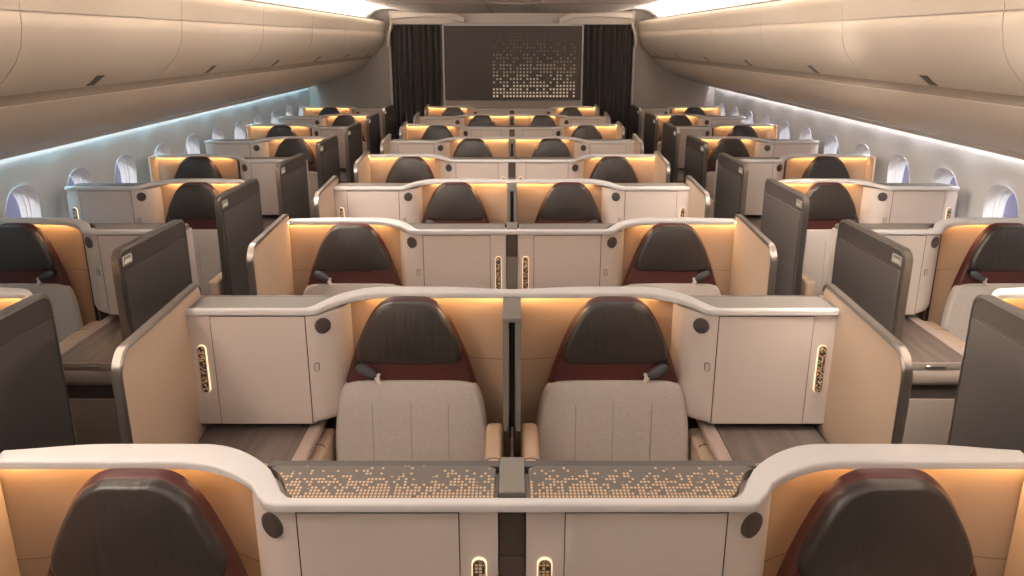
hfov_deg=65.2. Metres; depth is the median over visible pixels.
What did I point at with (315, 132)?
storage cabinet
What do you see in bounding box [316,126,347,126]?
countertop
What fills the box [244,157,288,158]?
countertop
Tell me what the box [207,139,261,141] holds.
countertop
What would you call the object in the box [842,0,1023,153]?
bin
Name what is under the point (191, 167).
seat
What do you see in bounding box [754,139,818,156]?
storage cabinet
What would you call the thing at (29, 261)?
seat
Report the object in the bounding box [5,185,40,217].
window
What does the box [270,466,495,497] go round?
countertop
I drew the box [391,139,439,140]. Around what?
countertop
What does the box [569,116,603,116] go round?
countertop
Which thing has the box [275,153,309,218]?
door
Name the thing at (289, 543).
storage cabinet
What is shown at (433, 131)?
seat
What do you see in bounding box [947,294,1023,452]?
door
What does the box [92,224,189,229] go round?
countertop
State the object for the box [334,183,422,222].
storage cabinet
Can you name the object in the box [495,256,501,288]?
reading lamp
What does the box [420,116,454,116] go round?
countertop
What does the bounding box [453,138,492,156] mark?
seat
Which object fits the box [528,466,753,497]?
countertop
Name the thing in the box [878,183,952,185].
countertop
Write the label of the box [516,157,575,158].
countertop
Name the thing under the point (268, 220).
side table
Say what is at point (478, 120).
seat
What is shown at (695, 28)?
bin
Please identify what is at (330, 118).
shell
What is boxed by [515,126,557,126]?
countertop
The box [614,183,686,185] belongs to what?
countertop
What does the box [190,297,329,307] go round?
countertop
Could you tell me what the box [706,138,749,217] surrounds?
seat
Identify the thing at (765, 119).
window
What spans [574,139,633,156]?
storage cabinet
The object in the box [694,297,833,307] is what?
countertop
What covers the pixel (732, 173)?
door
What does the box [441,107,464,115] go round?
seat
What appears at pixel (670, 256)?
seat
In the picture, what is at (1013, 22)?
bin
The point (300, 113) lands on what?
window
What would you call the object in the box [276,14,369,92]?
bin
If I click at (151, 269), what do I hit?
door
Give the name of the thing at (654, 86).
wall
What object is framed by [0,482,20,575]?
panel
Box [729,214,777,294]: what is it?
panel
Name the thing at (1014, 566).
panel
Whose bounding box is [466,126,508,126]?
countertop
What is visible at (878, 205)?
storage cabinet
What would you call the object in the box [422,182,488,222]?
seat
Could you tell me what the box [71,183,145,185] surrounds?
countertop
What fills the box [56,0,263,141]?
bin
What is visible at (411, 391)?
seat
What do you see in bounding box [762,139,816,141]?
countertop
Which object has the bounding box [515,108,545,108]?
countertop
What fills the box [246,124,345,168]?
shell
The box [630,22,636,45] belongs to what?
trim
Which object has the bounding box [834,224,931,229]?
countertop
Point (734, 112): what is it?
window
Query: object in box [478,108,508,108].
countertop
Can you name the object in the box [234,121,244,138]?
window
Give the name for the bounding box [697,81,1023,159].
trim
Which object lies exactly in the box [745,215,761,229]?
side table
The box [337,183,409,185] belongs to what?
countertop
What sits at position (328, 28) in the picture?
bin
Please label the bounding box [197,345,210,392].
reading lamp
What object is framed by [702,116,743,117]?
countertop
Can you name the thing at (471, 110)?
storage cabinet
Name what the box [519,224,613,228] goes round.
countertop
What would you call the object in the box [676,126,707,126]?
countertop
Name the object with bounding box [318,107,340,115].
seat
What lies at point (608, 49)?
curtain
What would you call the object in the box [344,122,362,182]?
door
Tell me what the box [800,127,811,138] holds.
window
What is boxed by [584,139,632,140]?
countertop
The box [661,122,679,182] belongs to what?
door
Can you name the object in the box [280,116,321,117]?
countertop
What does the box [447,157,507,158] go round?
countertop
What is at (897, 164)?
window
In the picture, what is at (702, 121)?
storage cabinet
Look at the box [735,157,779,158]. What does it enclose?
countertop
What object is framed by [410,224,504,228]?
countertop
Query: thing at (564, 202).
seat
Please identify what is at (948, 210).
reading lamp
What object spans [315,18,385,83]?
bin
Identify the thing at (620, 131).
panel
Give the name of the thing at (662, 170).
panel
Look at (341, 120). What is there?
seat
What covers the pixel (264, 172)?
storage cabinet
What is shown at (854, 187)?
shell
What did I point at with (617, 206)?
storage cabinet
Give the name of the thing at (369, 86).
wall
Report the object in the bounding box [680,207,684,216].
reading lamp
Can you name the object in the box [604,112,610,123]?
panel
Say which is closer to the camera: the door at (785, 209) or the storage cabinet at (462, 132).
the door at (785, 209)
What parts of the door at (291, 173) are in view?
door, inset panel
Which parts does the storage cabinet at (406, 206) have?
door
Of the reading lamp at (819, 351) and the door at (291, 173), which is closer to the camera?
the reading lamp at (819, 351)
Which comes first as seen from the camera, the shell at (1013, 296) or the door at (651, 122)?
the shell at (1013, 296)
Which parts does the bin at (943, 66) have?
panel, bin door, bin rail, underside panel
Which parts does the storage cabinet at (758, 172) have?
door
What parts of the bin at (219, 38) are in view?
underside panel, bin rail, bin door, panel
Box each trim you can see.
[0,81,326,159]
[385,0,638,13]
[387,22,393,45]
[389,11,634,24]
[389,46,394,132]
[391,12,463,22]
[560,12,632,22]
[629,46,634,132]
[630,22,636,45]
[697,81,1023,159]
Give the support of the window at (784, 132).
in the wall at (975, 171)
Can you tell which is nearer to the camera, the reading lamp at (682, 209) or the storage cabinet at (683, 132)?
the reading lamp at (682, 209)
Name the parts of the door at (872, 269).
inset panel, latch plate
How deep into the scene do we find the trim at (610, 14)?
10.32 m
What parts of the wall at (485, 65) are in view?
panel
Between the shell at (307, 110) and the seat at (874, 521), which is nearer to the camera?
the seat at (874, 521)
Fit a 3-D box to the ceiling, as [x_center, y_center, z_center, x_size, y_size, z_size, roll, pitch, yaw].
[0.000,-1.589,4.156,3.800,0.255,13.280,0,17,0]
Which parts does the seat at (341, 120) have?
backrest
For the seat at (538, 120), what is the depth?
9.04 m
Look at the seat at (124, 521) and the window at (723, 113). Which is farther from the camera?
the window at (723, 113)
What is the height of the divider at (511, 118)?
1.118 m
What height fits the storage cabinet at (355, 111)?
0.406 m
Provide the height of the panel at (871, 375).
1.162 m
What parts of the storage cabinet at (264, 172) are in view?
door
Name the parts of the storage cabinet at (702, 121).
door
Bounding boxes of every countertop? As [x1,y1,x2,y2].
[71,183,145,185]
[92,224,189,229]
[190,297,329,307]
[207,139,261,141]
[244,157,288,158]
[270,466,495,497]
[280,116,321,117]
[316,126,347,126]
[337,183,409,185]
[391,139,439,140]
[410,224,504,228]
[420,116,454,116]
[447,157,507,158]
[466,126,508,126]
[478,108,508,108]
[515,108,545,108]
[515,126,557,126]
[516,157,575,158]
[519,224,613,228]
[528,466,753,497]
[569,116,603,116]
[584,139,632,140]
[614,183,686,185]
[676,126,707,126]
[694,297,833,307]
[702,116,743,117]
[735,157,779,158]
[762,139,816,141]
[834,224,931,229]
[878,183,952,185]
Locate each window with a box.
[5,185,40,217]
[66,168,92,217]
[114,154,136,182]
[154,143,169,154]
[185,134,199,153]
[212,127,223,138]
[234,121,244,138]
[254,115,262,123]
[270,110,278,123]
[285,106,292,115]
[298,102,304,115]
[719,102,725,115]
[731,106,738,115]
[745,110,753,123]
[761,115,769,123]
[779,121,789,138]
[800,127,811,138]
[824,134,838,153]
[854,143,869,154]
[887,154,909,182]
[931,168,957,217]
[983,185,1018,217]
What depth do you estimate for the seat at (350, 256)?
3.72 m
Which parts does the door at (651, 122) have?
inset panel, door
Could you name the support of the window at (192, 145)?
in the wall at (48, 171)
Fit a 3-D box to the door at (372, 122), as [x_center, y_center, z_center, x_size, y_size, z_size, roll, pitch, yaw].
[-1.519,-1.333,8.884,0.040,1.166,0.621,1,17,2]
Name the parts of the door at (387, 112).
door, inset panel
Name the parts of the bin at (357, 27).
underside panel, bin rail, bin door, panel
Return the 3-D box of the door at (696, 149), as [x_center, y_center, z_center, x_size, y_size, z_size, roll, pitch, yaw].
[1.519,-0.670,6.744,0.040,1.166,0.621,-1,17,-2]
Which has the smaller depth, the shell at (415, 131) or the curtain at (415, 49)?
the shell at (415, 131)
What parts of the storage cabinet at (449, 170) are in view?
door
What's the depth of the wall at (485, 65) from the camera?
10.63 m
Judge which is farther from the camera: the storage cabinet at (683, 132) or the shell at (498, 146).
the storage cabinet at (683, 132)
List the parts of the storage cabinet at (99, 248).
door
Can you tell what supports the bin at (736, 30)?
attached to the wall at (975, 171)
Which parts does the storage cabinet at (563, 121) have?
door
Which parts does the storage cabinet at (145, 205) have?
door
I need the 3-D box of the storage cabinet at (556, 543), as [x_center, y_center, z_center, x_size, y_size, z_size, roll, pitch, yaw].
[0.279,0.575,1.620,0.503,0.406,0.144,0,17,0]
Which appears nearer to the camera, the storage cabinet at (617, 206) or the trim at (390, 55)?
the storage cabinet at (617, 206)
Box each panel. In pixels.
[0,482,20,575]
[111,284,211,443]
[246,214,294,294]
[313,175,338,217]
[353,151,370,182]
[380,134,391,153]
[399,121,407,138]
[413,112,419,123]
[424,104,429,115]
[594,104,599,115]
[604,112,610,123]
[616,121,624,138]
[632,134,643,153]
[653,151,670,182]
[685,175,710,217]
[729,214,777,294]
[812,284,912,443]
[1003,482,1023,575]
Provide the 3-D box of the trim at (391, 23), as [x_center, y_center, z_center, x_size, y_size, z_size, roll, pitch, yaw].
[-1.585,-3.315,10.457,0.088,0.300,0.140,0,17,0]
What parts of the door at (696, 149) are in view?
inset panel, door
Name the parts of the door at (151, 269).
latch plate, inset panel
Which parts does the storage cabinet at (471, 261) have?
door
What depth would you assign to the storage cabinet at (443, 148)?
6.87 m
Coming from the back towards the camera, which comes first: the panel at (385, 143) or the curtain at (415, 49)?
the curtain at (415, 49)
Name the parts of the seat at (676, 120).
backrest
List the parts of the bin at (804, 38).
panel, bin door, bin rail, underside panel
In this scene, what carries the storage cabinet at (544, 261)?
on the side table
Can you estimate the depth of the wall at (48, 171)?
5.52 m
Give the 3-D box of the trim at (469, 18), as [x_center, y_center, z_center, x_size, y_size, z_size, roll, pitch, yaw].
[0.000,-3.534,10.463,3.200,0.165,0.140,0,17,0]
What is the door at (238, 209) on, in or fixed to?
on the floor
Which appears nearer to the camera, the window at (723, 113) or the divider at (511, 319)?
the divider at (511, 319)
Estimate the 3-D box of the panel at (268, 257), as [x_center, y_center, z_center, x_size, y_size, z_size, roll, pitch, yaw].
[-1.050,0.298,3.628,0.032,1.162,0.656,-1,17,-2]
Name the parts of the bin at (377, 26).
underside panel, bin rail, bin door, panel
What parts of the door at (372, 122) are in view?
door, inset panel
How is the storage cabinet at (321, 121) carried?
on the side table
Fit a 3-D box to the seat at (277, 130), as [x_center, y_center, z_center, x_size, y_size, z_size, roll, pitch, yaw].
[-2.294,-0.987,7.836,0.664,1.125,0.724,0,17,0]
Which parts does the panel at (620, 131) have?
panel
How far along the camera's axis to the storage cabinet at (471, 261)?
3.69 m
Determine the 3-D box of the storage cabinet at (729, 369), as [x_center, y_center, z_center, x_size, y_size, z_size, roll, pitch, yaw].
[0.796,0.243,2.690,0.503,0.406,0.144,0,17,0]
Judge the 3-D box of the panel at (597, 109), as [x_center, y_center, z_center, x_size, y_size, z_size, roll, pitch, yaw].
[1.050,-1.692,10.047,0.032,1.162,0.656,1,17,2]
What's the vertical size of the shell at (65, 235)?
1.132 m
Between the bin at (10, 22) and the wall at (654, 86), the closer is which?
the bin at (10, 22)
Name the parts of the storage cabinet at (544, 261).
door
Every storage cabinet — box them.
[66,183,164,222]
[83,224,198,313]
[187,297,353,423]
[205,139,269,156]
[239,157,310,214]
[252,466,498,575]
[278,116,325,125]
[312,126,362,167]
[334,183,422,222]
[354,108,382,140]
[390,139,449,156]
[400,224,505,288]
[419,116,463,125]
[440,157,507,178]
[459,126,508,136]
[470,108,509,113]
[514,108,553,113]
[515,126,564,136]
[516,157,583,178]
[518,224,623,288]
[525,466,771,575]
[560,116,604,125]
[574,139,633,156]
[601,183,689,222]
[641,108,669,140]
[661,126,711,167]
[670,297,836,423]
[698,116,745,125]
[713,157,784,214]
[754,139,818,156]
[825,224,940,313]
[859,183,957,222]
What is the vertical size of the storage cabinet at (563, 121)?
0.406 m
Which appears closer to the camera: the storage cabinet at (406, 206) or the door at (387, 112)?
the storage cabinet at (406, 206)
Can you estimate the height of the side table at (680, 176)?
0.683 m
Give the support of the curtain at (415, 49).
hanging from the trim at (469, 18)
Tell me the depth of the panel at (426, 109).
9.80 m
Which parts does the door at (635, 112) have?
inset panel, door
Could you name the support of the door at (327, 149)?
on the floor
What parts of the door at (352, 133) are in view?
door, inset panel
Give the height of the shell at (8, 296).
1.132 m
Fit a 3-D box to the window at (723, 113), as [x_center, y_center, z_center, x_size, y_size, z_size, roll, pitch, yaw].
[2.799,-2.226,10.507,0.112,0.418,0.337,0,17,0]
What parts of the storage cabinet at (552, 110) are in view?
door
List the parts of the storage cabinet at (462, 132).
door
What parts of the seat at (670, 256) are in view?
backrest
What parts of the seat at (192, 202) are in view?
backrest, armrest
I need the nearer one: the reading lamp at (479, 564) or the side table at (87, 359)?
the reading lamp at (479, 564)
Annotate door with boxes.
[0,294,76,452]
[111,219,192,340]
[214,178,263,294]
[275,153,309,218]
[315,135,340,189]
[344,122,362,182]
[365,112,380,155]
[382,105,394,139]
[629,105,641,139]
[643,112,658,155]
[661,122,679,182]
[683,135,708,189]
[714,153,748,218]
[760,178,809,294]
[831,219,912,340]
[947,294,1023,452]
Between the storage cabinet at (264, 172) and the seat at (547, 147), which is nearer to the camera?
the storage cabinet at (264, 172)
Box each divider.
[502,297,521,456]
[507,183,516,221]
[509,116,514,125]
[509,139,514,155]
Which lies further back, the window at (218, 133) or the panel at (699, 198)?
the window at (218, 133)
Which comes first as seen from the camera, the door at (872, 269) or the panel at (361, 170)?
the door at (872, 269)
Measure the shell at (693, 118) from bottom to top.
1.132 m
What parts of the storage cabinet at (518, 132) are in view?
door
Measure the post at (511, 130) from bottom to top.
1.115 m
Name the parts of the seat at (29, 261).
backrest, armrest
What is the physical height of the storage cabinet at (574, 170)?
0.406 m
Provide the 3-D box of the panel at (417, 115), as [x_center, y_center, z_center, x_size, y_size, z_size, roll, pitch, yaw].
[-1.050,-1.360,8.977,0.032,1.162,0.656,-1,17,-2]
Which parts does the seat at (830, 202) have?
armrest, backrest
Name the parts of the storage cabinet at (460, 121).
door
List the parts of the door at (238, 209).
inset panel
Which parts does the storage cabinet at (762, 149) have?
door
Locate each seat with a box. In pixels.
[0,223,99,347]
[47,468,247,575]
[165,182,223,297]
[174,156,222,178]
[266,125,296,137]
[274,138,317,217]
[303,223,401,294]
[309,296,503,460]
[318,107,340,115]
[332,115,366,152]
[385,156,434,182]
[421,125,452,138]
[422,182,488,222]
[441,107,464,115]
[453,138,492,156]
[468,115,495,125]
[520,296,714,460]
[528,115,555,125]
[531,138,570,156]
[535,182,601,222]
[559,107,582,115]
[571,125,602,138]
[589,156,638,182]
[622,223,720,294]
[657,115,691,152]
[683,107,705,115]
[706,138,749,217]
[727,125,757,137]
[776,468,976,575]
[800,182,858,297]
[801,156,849,178]
[924,223,1023,347]
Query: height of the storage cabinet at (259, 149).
0.406 m
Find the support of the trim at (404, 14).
attached to the wall at (485, 65)
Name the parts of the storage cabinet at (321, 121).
door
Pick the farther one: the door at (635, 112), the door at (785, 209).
the door at (635, 112)
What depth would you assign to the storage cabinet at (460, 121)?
9.01 m
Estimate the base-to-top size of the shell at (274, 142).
1.132 m
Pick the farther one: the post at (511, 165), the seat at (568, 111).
the seat at (568, 111)
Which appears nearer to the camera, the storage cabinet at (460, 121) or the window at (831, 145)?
the window at (831, 145)
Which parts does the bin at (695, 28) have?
panel, bin door, bin rail, underside panel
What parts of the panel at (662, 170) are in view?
panel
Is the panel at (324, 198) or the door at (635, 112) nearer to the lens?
the panel at (324, 198)
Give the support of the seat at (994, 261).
on the floor
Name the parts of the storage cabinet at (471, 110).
door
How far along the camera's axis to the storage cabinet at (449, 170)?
5.80 m
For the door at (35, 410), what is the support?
on the floor
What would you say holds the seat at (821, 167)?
on the floor
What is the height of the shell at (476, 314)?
1.132 m
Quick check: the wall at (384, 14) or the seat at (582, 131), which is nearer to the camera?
the seat at (582, 131)
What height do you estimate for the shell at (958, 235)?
1.132 m
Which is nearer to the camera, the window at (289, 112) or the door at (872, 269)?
the door at (872, 269)
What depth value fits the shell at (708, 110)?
10.21 m
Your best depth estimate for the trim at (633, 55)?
10.66 m
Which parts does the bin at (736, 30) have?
panel, bin door, bin rail, underside panel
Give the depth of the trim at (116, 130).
5.33 m
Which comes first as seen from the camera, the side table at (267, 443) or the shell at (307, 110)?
the side table at (267, 443)
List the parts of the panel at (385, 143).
panel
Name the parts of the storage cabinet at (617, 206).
door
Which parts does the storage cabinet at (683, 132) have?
door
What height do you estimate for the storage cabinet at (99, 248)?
0.406 m
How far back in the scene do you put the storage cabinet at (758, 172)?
5.84 m
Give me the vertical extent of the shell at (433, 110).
1.132 m
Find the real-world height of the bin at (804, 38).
0.776 m
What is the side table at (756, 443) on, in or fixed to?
on the floor
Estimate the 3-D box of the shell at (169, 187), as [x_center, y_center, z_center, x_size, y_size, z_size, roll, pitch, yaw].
[-2.070,-0.094,4.942,1.133,1.132,0.320,2,17,7]
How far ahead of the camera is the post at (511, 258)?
3.69 m
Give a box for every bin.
[0,0,20,82]
[0,0,181,153]
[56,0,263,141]
[168,1,312,116]
[231,9,345,102]
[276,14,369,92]
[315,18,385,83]
[638,18,708,83]
[654,14,747,92]
[678,9,792,102]
[711,1,855,116]
[760,0,967,141]
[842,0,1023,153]
[1003,0,1023,82]
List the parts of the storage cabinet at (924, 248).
door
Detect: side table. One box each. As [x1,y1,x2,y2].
[60,314,122,444]
[197,419,327,463]
[262,215,278,229]
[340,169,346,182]
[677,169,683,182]
[696,419,826,463]
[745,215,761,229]
[901,314,963,444]
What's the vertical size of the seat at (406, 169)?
1.125 m
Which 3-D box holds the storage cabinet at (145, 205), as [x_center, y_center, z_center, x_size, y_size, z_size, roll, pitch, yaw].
[-2.378,-0.420,4.830,0.503,0.406,0.144,0,17,0]
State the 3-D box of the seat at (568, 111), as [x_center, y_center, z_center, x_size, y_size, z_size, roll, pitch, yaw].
[0.786,-1.650,9.976,0.622,1.125,0.724,0,17,0]
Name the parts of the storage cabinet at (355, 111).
door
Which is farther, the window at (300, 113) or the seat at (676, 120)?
the window at (300, 113)
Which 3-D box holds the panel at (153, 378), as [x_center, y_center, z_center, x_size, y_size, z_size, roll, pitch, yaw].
[-1.050,0.630,2.559,0.032,1.162,0.656,-1,17,-2]
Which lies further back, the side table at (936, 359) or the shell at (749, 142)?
the shell at (749, 142)
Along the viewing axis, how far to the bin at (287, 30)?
5.98 m
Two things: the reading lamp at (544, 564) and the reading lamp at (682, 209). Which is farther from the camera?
the reading lamp at (682, 209)
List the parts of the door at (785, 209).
inset panel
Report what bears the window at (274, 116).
in the wall at (48, 171)
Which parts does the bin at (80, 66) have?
underside panel, bin rail, bin door, panel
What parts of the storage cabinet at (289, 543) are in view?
door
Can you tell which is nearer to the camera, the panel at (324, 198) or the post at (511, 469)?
the post at (511, 469)
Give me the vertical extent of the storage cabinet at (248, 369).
0.406 m
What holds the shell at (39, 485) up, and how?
on the floor
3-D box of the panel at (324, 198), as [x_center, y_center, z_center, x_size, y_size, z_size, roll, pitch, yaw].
[-1.050,-0.034,4.698,0.032,1.162,0.656,-1,17,-2]
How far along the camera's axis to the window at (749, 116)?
9.40 m
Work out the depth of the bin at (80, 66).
3.35 m
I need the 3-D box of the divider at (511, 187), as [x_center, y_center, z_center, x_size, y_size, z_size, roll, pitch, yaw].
[0.000,0.001,4.662,0.059,1.118,0.755,0,17,0]
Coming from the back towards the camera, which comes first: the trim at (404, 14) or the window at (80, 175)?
the trim at (404, 14)
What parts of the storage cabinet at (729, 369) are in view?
door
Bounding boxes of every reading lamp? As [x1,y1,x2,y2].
[72,207,78,218]
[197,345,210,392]
[339,207,343,216]
[472,557,486,575]
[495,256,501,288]
[522,256,528,288]
[537,557,551,575]
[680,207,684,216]
[813,345,826,392]
[945,207,951,218]
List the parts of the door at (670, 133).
inset panel, door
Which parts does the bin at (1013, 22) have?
panel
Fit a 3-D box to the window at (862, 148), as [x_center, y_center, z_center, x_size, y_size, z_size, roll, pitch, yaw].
[2.799,-0.928,6.322,0.112,0.418,0.337,0,17,0]
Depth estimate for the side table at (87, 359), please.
3.35 m
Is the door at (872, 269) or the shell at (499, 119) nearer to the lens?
the door at (872, 269)
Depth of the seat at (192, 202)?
4.79 m
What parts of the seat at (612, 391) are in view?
armrest, backrest, armrest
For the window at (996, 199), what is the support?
in the wall at (975, 171)
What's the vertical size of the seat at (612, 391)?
1.125 m
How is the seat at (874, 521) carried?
on the floor
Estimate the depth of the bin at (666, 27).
8.67 m
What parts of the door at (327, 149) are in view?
door, inset panel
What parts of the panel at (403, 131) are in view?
panel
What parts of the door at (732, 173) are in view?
inset panel, door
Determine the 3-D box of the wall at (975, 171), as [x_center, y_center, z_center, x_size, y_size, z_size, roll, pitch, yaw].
[2.705,-0.156,4.590,0.131,1.460,13.260,0,17,0]
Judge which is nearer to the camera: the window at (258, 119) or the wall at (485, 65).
the window at (258, 119)
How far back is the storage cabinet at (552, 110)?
10.07 m
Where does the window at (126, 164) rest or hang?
in the wall at (48, 171)
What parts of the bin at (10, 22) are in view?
panel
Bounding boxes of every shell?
[0,217,187,325]
[0,287,32,310]
[0,444,1023,575]
[64,179,244,220]
[148,154,284,181]
[185,287,838,456]
[204,136,327,157]
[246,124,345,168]
[278,114,370,140]
[288,217,735,294]
[302,106,381,115]
[334,179,689,222]
[369,154,654,182]
[390,136,633,156]
[407,124,616,138]
[419,114,604,125]
[429,106,594,115]
[642,106,721,115]
[653,114,745,140]
[678,124,777,168]
[696,136,819,157]
[739,154,875,181]
[779,179,959,220]
[836,217,1023,325]
[991,287,1023,310]
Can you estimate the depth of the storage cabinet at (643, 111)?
10.09 m
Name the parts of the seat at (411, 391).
armrest, backrest, armrest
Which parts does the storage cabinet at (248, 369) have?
door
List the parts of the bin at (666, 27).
panel, bin door, bin rail, underside panel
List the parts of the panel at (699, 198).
panel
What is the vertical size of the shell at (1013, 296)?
1.132 m
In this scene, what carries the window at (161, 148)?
in the wall at (48, 171)
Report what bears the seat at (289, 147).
on the floor
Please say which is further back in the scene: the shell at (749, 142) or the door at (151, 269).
the shell at (749, 142)
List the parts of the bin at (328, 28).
underside panel, bin rail, bin door, panel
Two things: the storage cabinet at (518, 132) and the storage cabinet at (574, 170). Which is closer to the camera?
the storage cabinet at (574, 170)
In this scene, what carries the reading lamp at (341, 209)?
attached to the storage cabinet at (406, 206)
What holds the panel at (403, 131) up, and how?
on the floor
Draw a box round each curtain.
[391,25,440,138]
[583,25,632,138]
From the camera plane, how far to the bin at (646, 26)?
9.94 m
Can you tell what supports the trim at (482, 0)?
attached to the wall at (384, 14)
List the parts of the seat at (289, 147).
armrest, backrest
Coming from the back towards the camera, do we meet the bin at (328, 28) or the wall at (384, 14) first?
the wall at (384, 14)
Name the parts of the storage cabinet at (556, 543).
door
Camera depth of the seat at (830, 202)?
4.79 m
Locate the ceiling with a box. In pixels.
[257,0,766,17]
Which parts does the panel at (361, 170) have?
panel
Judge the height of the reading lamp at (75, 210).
0.168 m
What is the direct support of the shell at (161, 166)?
on the floor
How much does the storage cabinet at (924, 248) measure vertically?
0.406 m
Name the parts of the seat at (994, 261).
armrest, backrest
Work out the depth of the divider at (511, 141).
6.78 m
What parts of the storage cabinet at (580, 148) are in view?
door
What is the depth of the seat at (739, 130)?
7.97 m
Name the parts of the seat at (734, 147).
backrest, armrest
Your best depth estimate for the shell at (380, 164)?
5.94 m
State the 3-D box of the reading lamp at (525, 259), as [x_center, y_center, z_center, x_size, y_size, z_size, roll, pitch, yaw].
[0.063,-0.066,3.700,0.029,0.168,0.006,0,17,0]
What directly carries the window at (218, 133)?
in the wall at (48, 171)
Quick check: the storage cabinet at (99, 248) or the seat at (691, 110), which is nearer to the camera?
the storage cabinet at (99, 248)
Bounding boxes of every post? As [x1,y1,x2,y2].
[499,457,524,575]
[506,222,517,288]
[508,156,515,178]
[509,126,514,136]
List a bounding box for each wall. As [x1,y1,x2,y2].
[0,88,309,217]
[309,19,390,107]
[370,9,653,105]
[442,24,583,107]
[633,19,714,107]
[714,88,1023,217]
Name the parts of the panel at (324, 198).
panel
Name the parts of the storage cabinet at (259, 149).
door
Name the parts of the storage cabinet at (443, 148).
door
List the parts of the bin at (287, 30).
underside panel, bin rail, bin door, panel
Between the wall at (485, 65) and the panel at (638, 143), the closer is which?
the panel at (638, 143)
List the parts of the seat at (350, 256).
backrest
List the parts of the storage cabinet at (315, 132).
door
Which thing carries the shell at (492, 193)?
on the floor
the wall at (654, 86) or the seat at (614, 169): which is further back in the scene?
the wall at (654, 86)
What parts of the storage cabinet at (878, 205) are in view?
door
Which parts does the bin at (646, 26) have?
panel, bin door, bin rail, underside panel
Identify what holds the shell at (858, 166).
on the floor
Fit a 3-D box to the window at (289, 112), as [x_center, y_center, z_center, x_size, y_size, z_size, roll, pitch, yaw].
[-2.799,-2.041,9.909,0.112,0.418,0.337,0,17,0]
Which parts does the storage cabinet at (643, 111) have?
door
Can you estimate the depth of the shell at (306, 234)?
3.81 m
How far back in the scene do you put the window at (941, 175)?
5.19 m
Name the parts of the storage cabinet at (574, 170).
door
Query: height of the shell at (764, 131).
1.132 m
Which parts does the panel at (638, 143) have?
panel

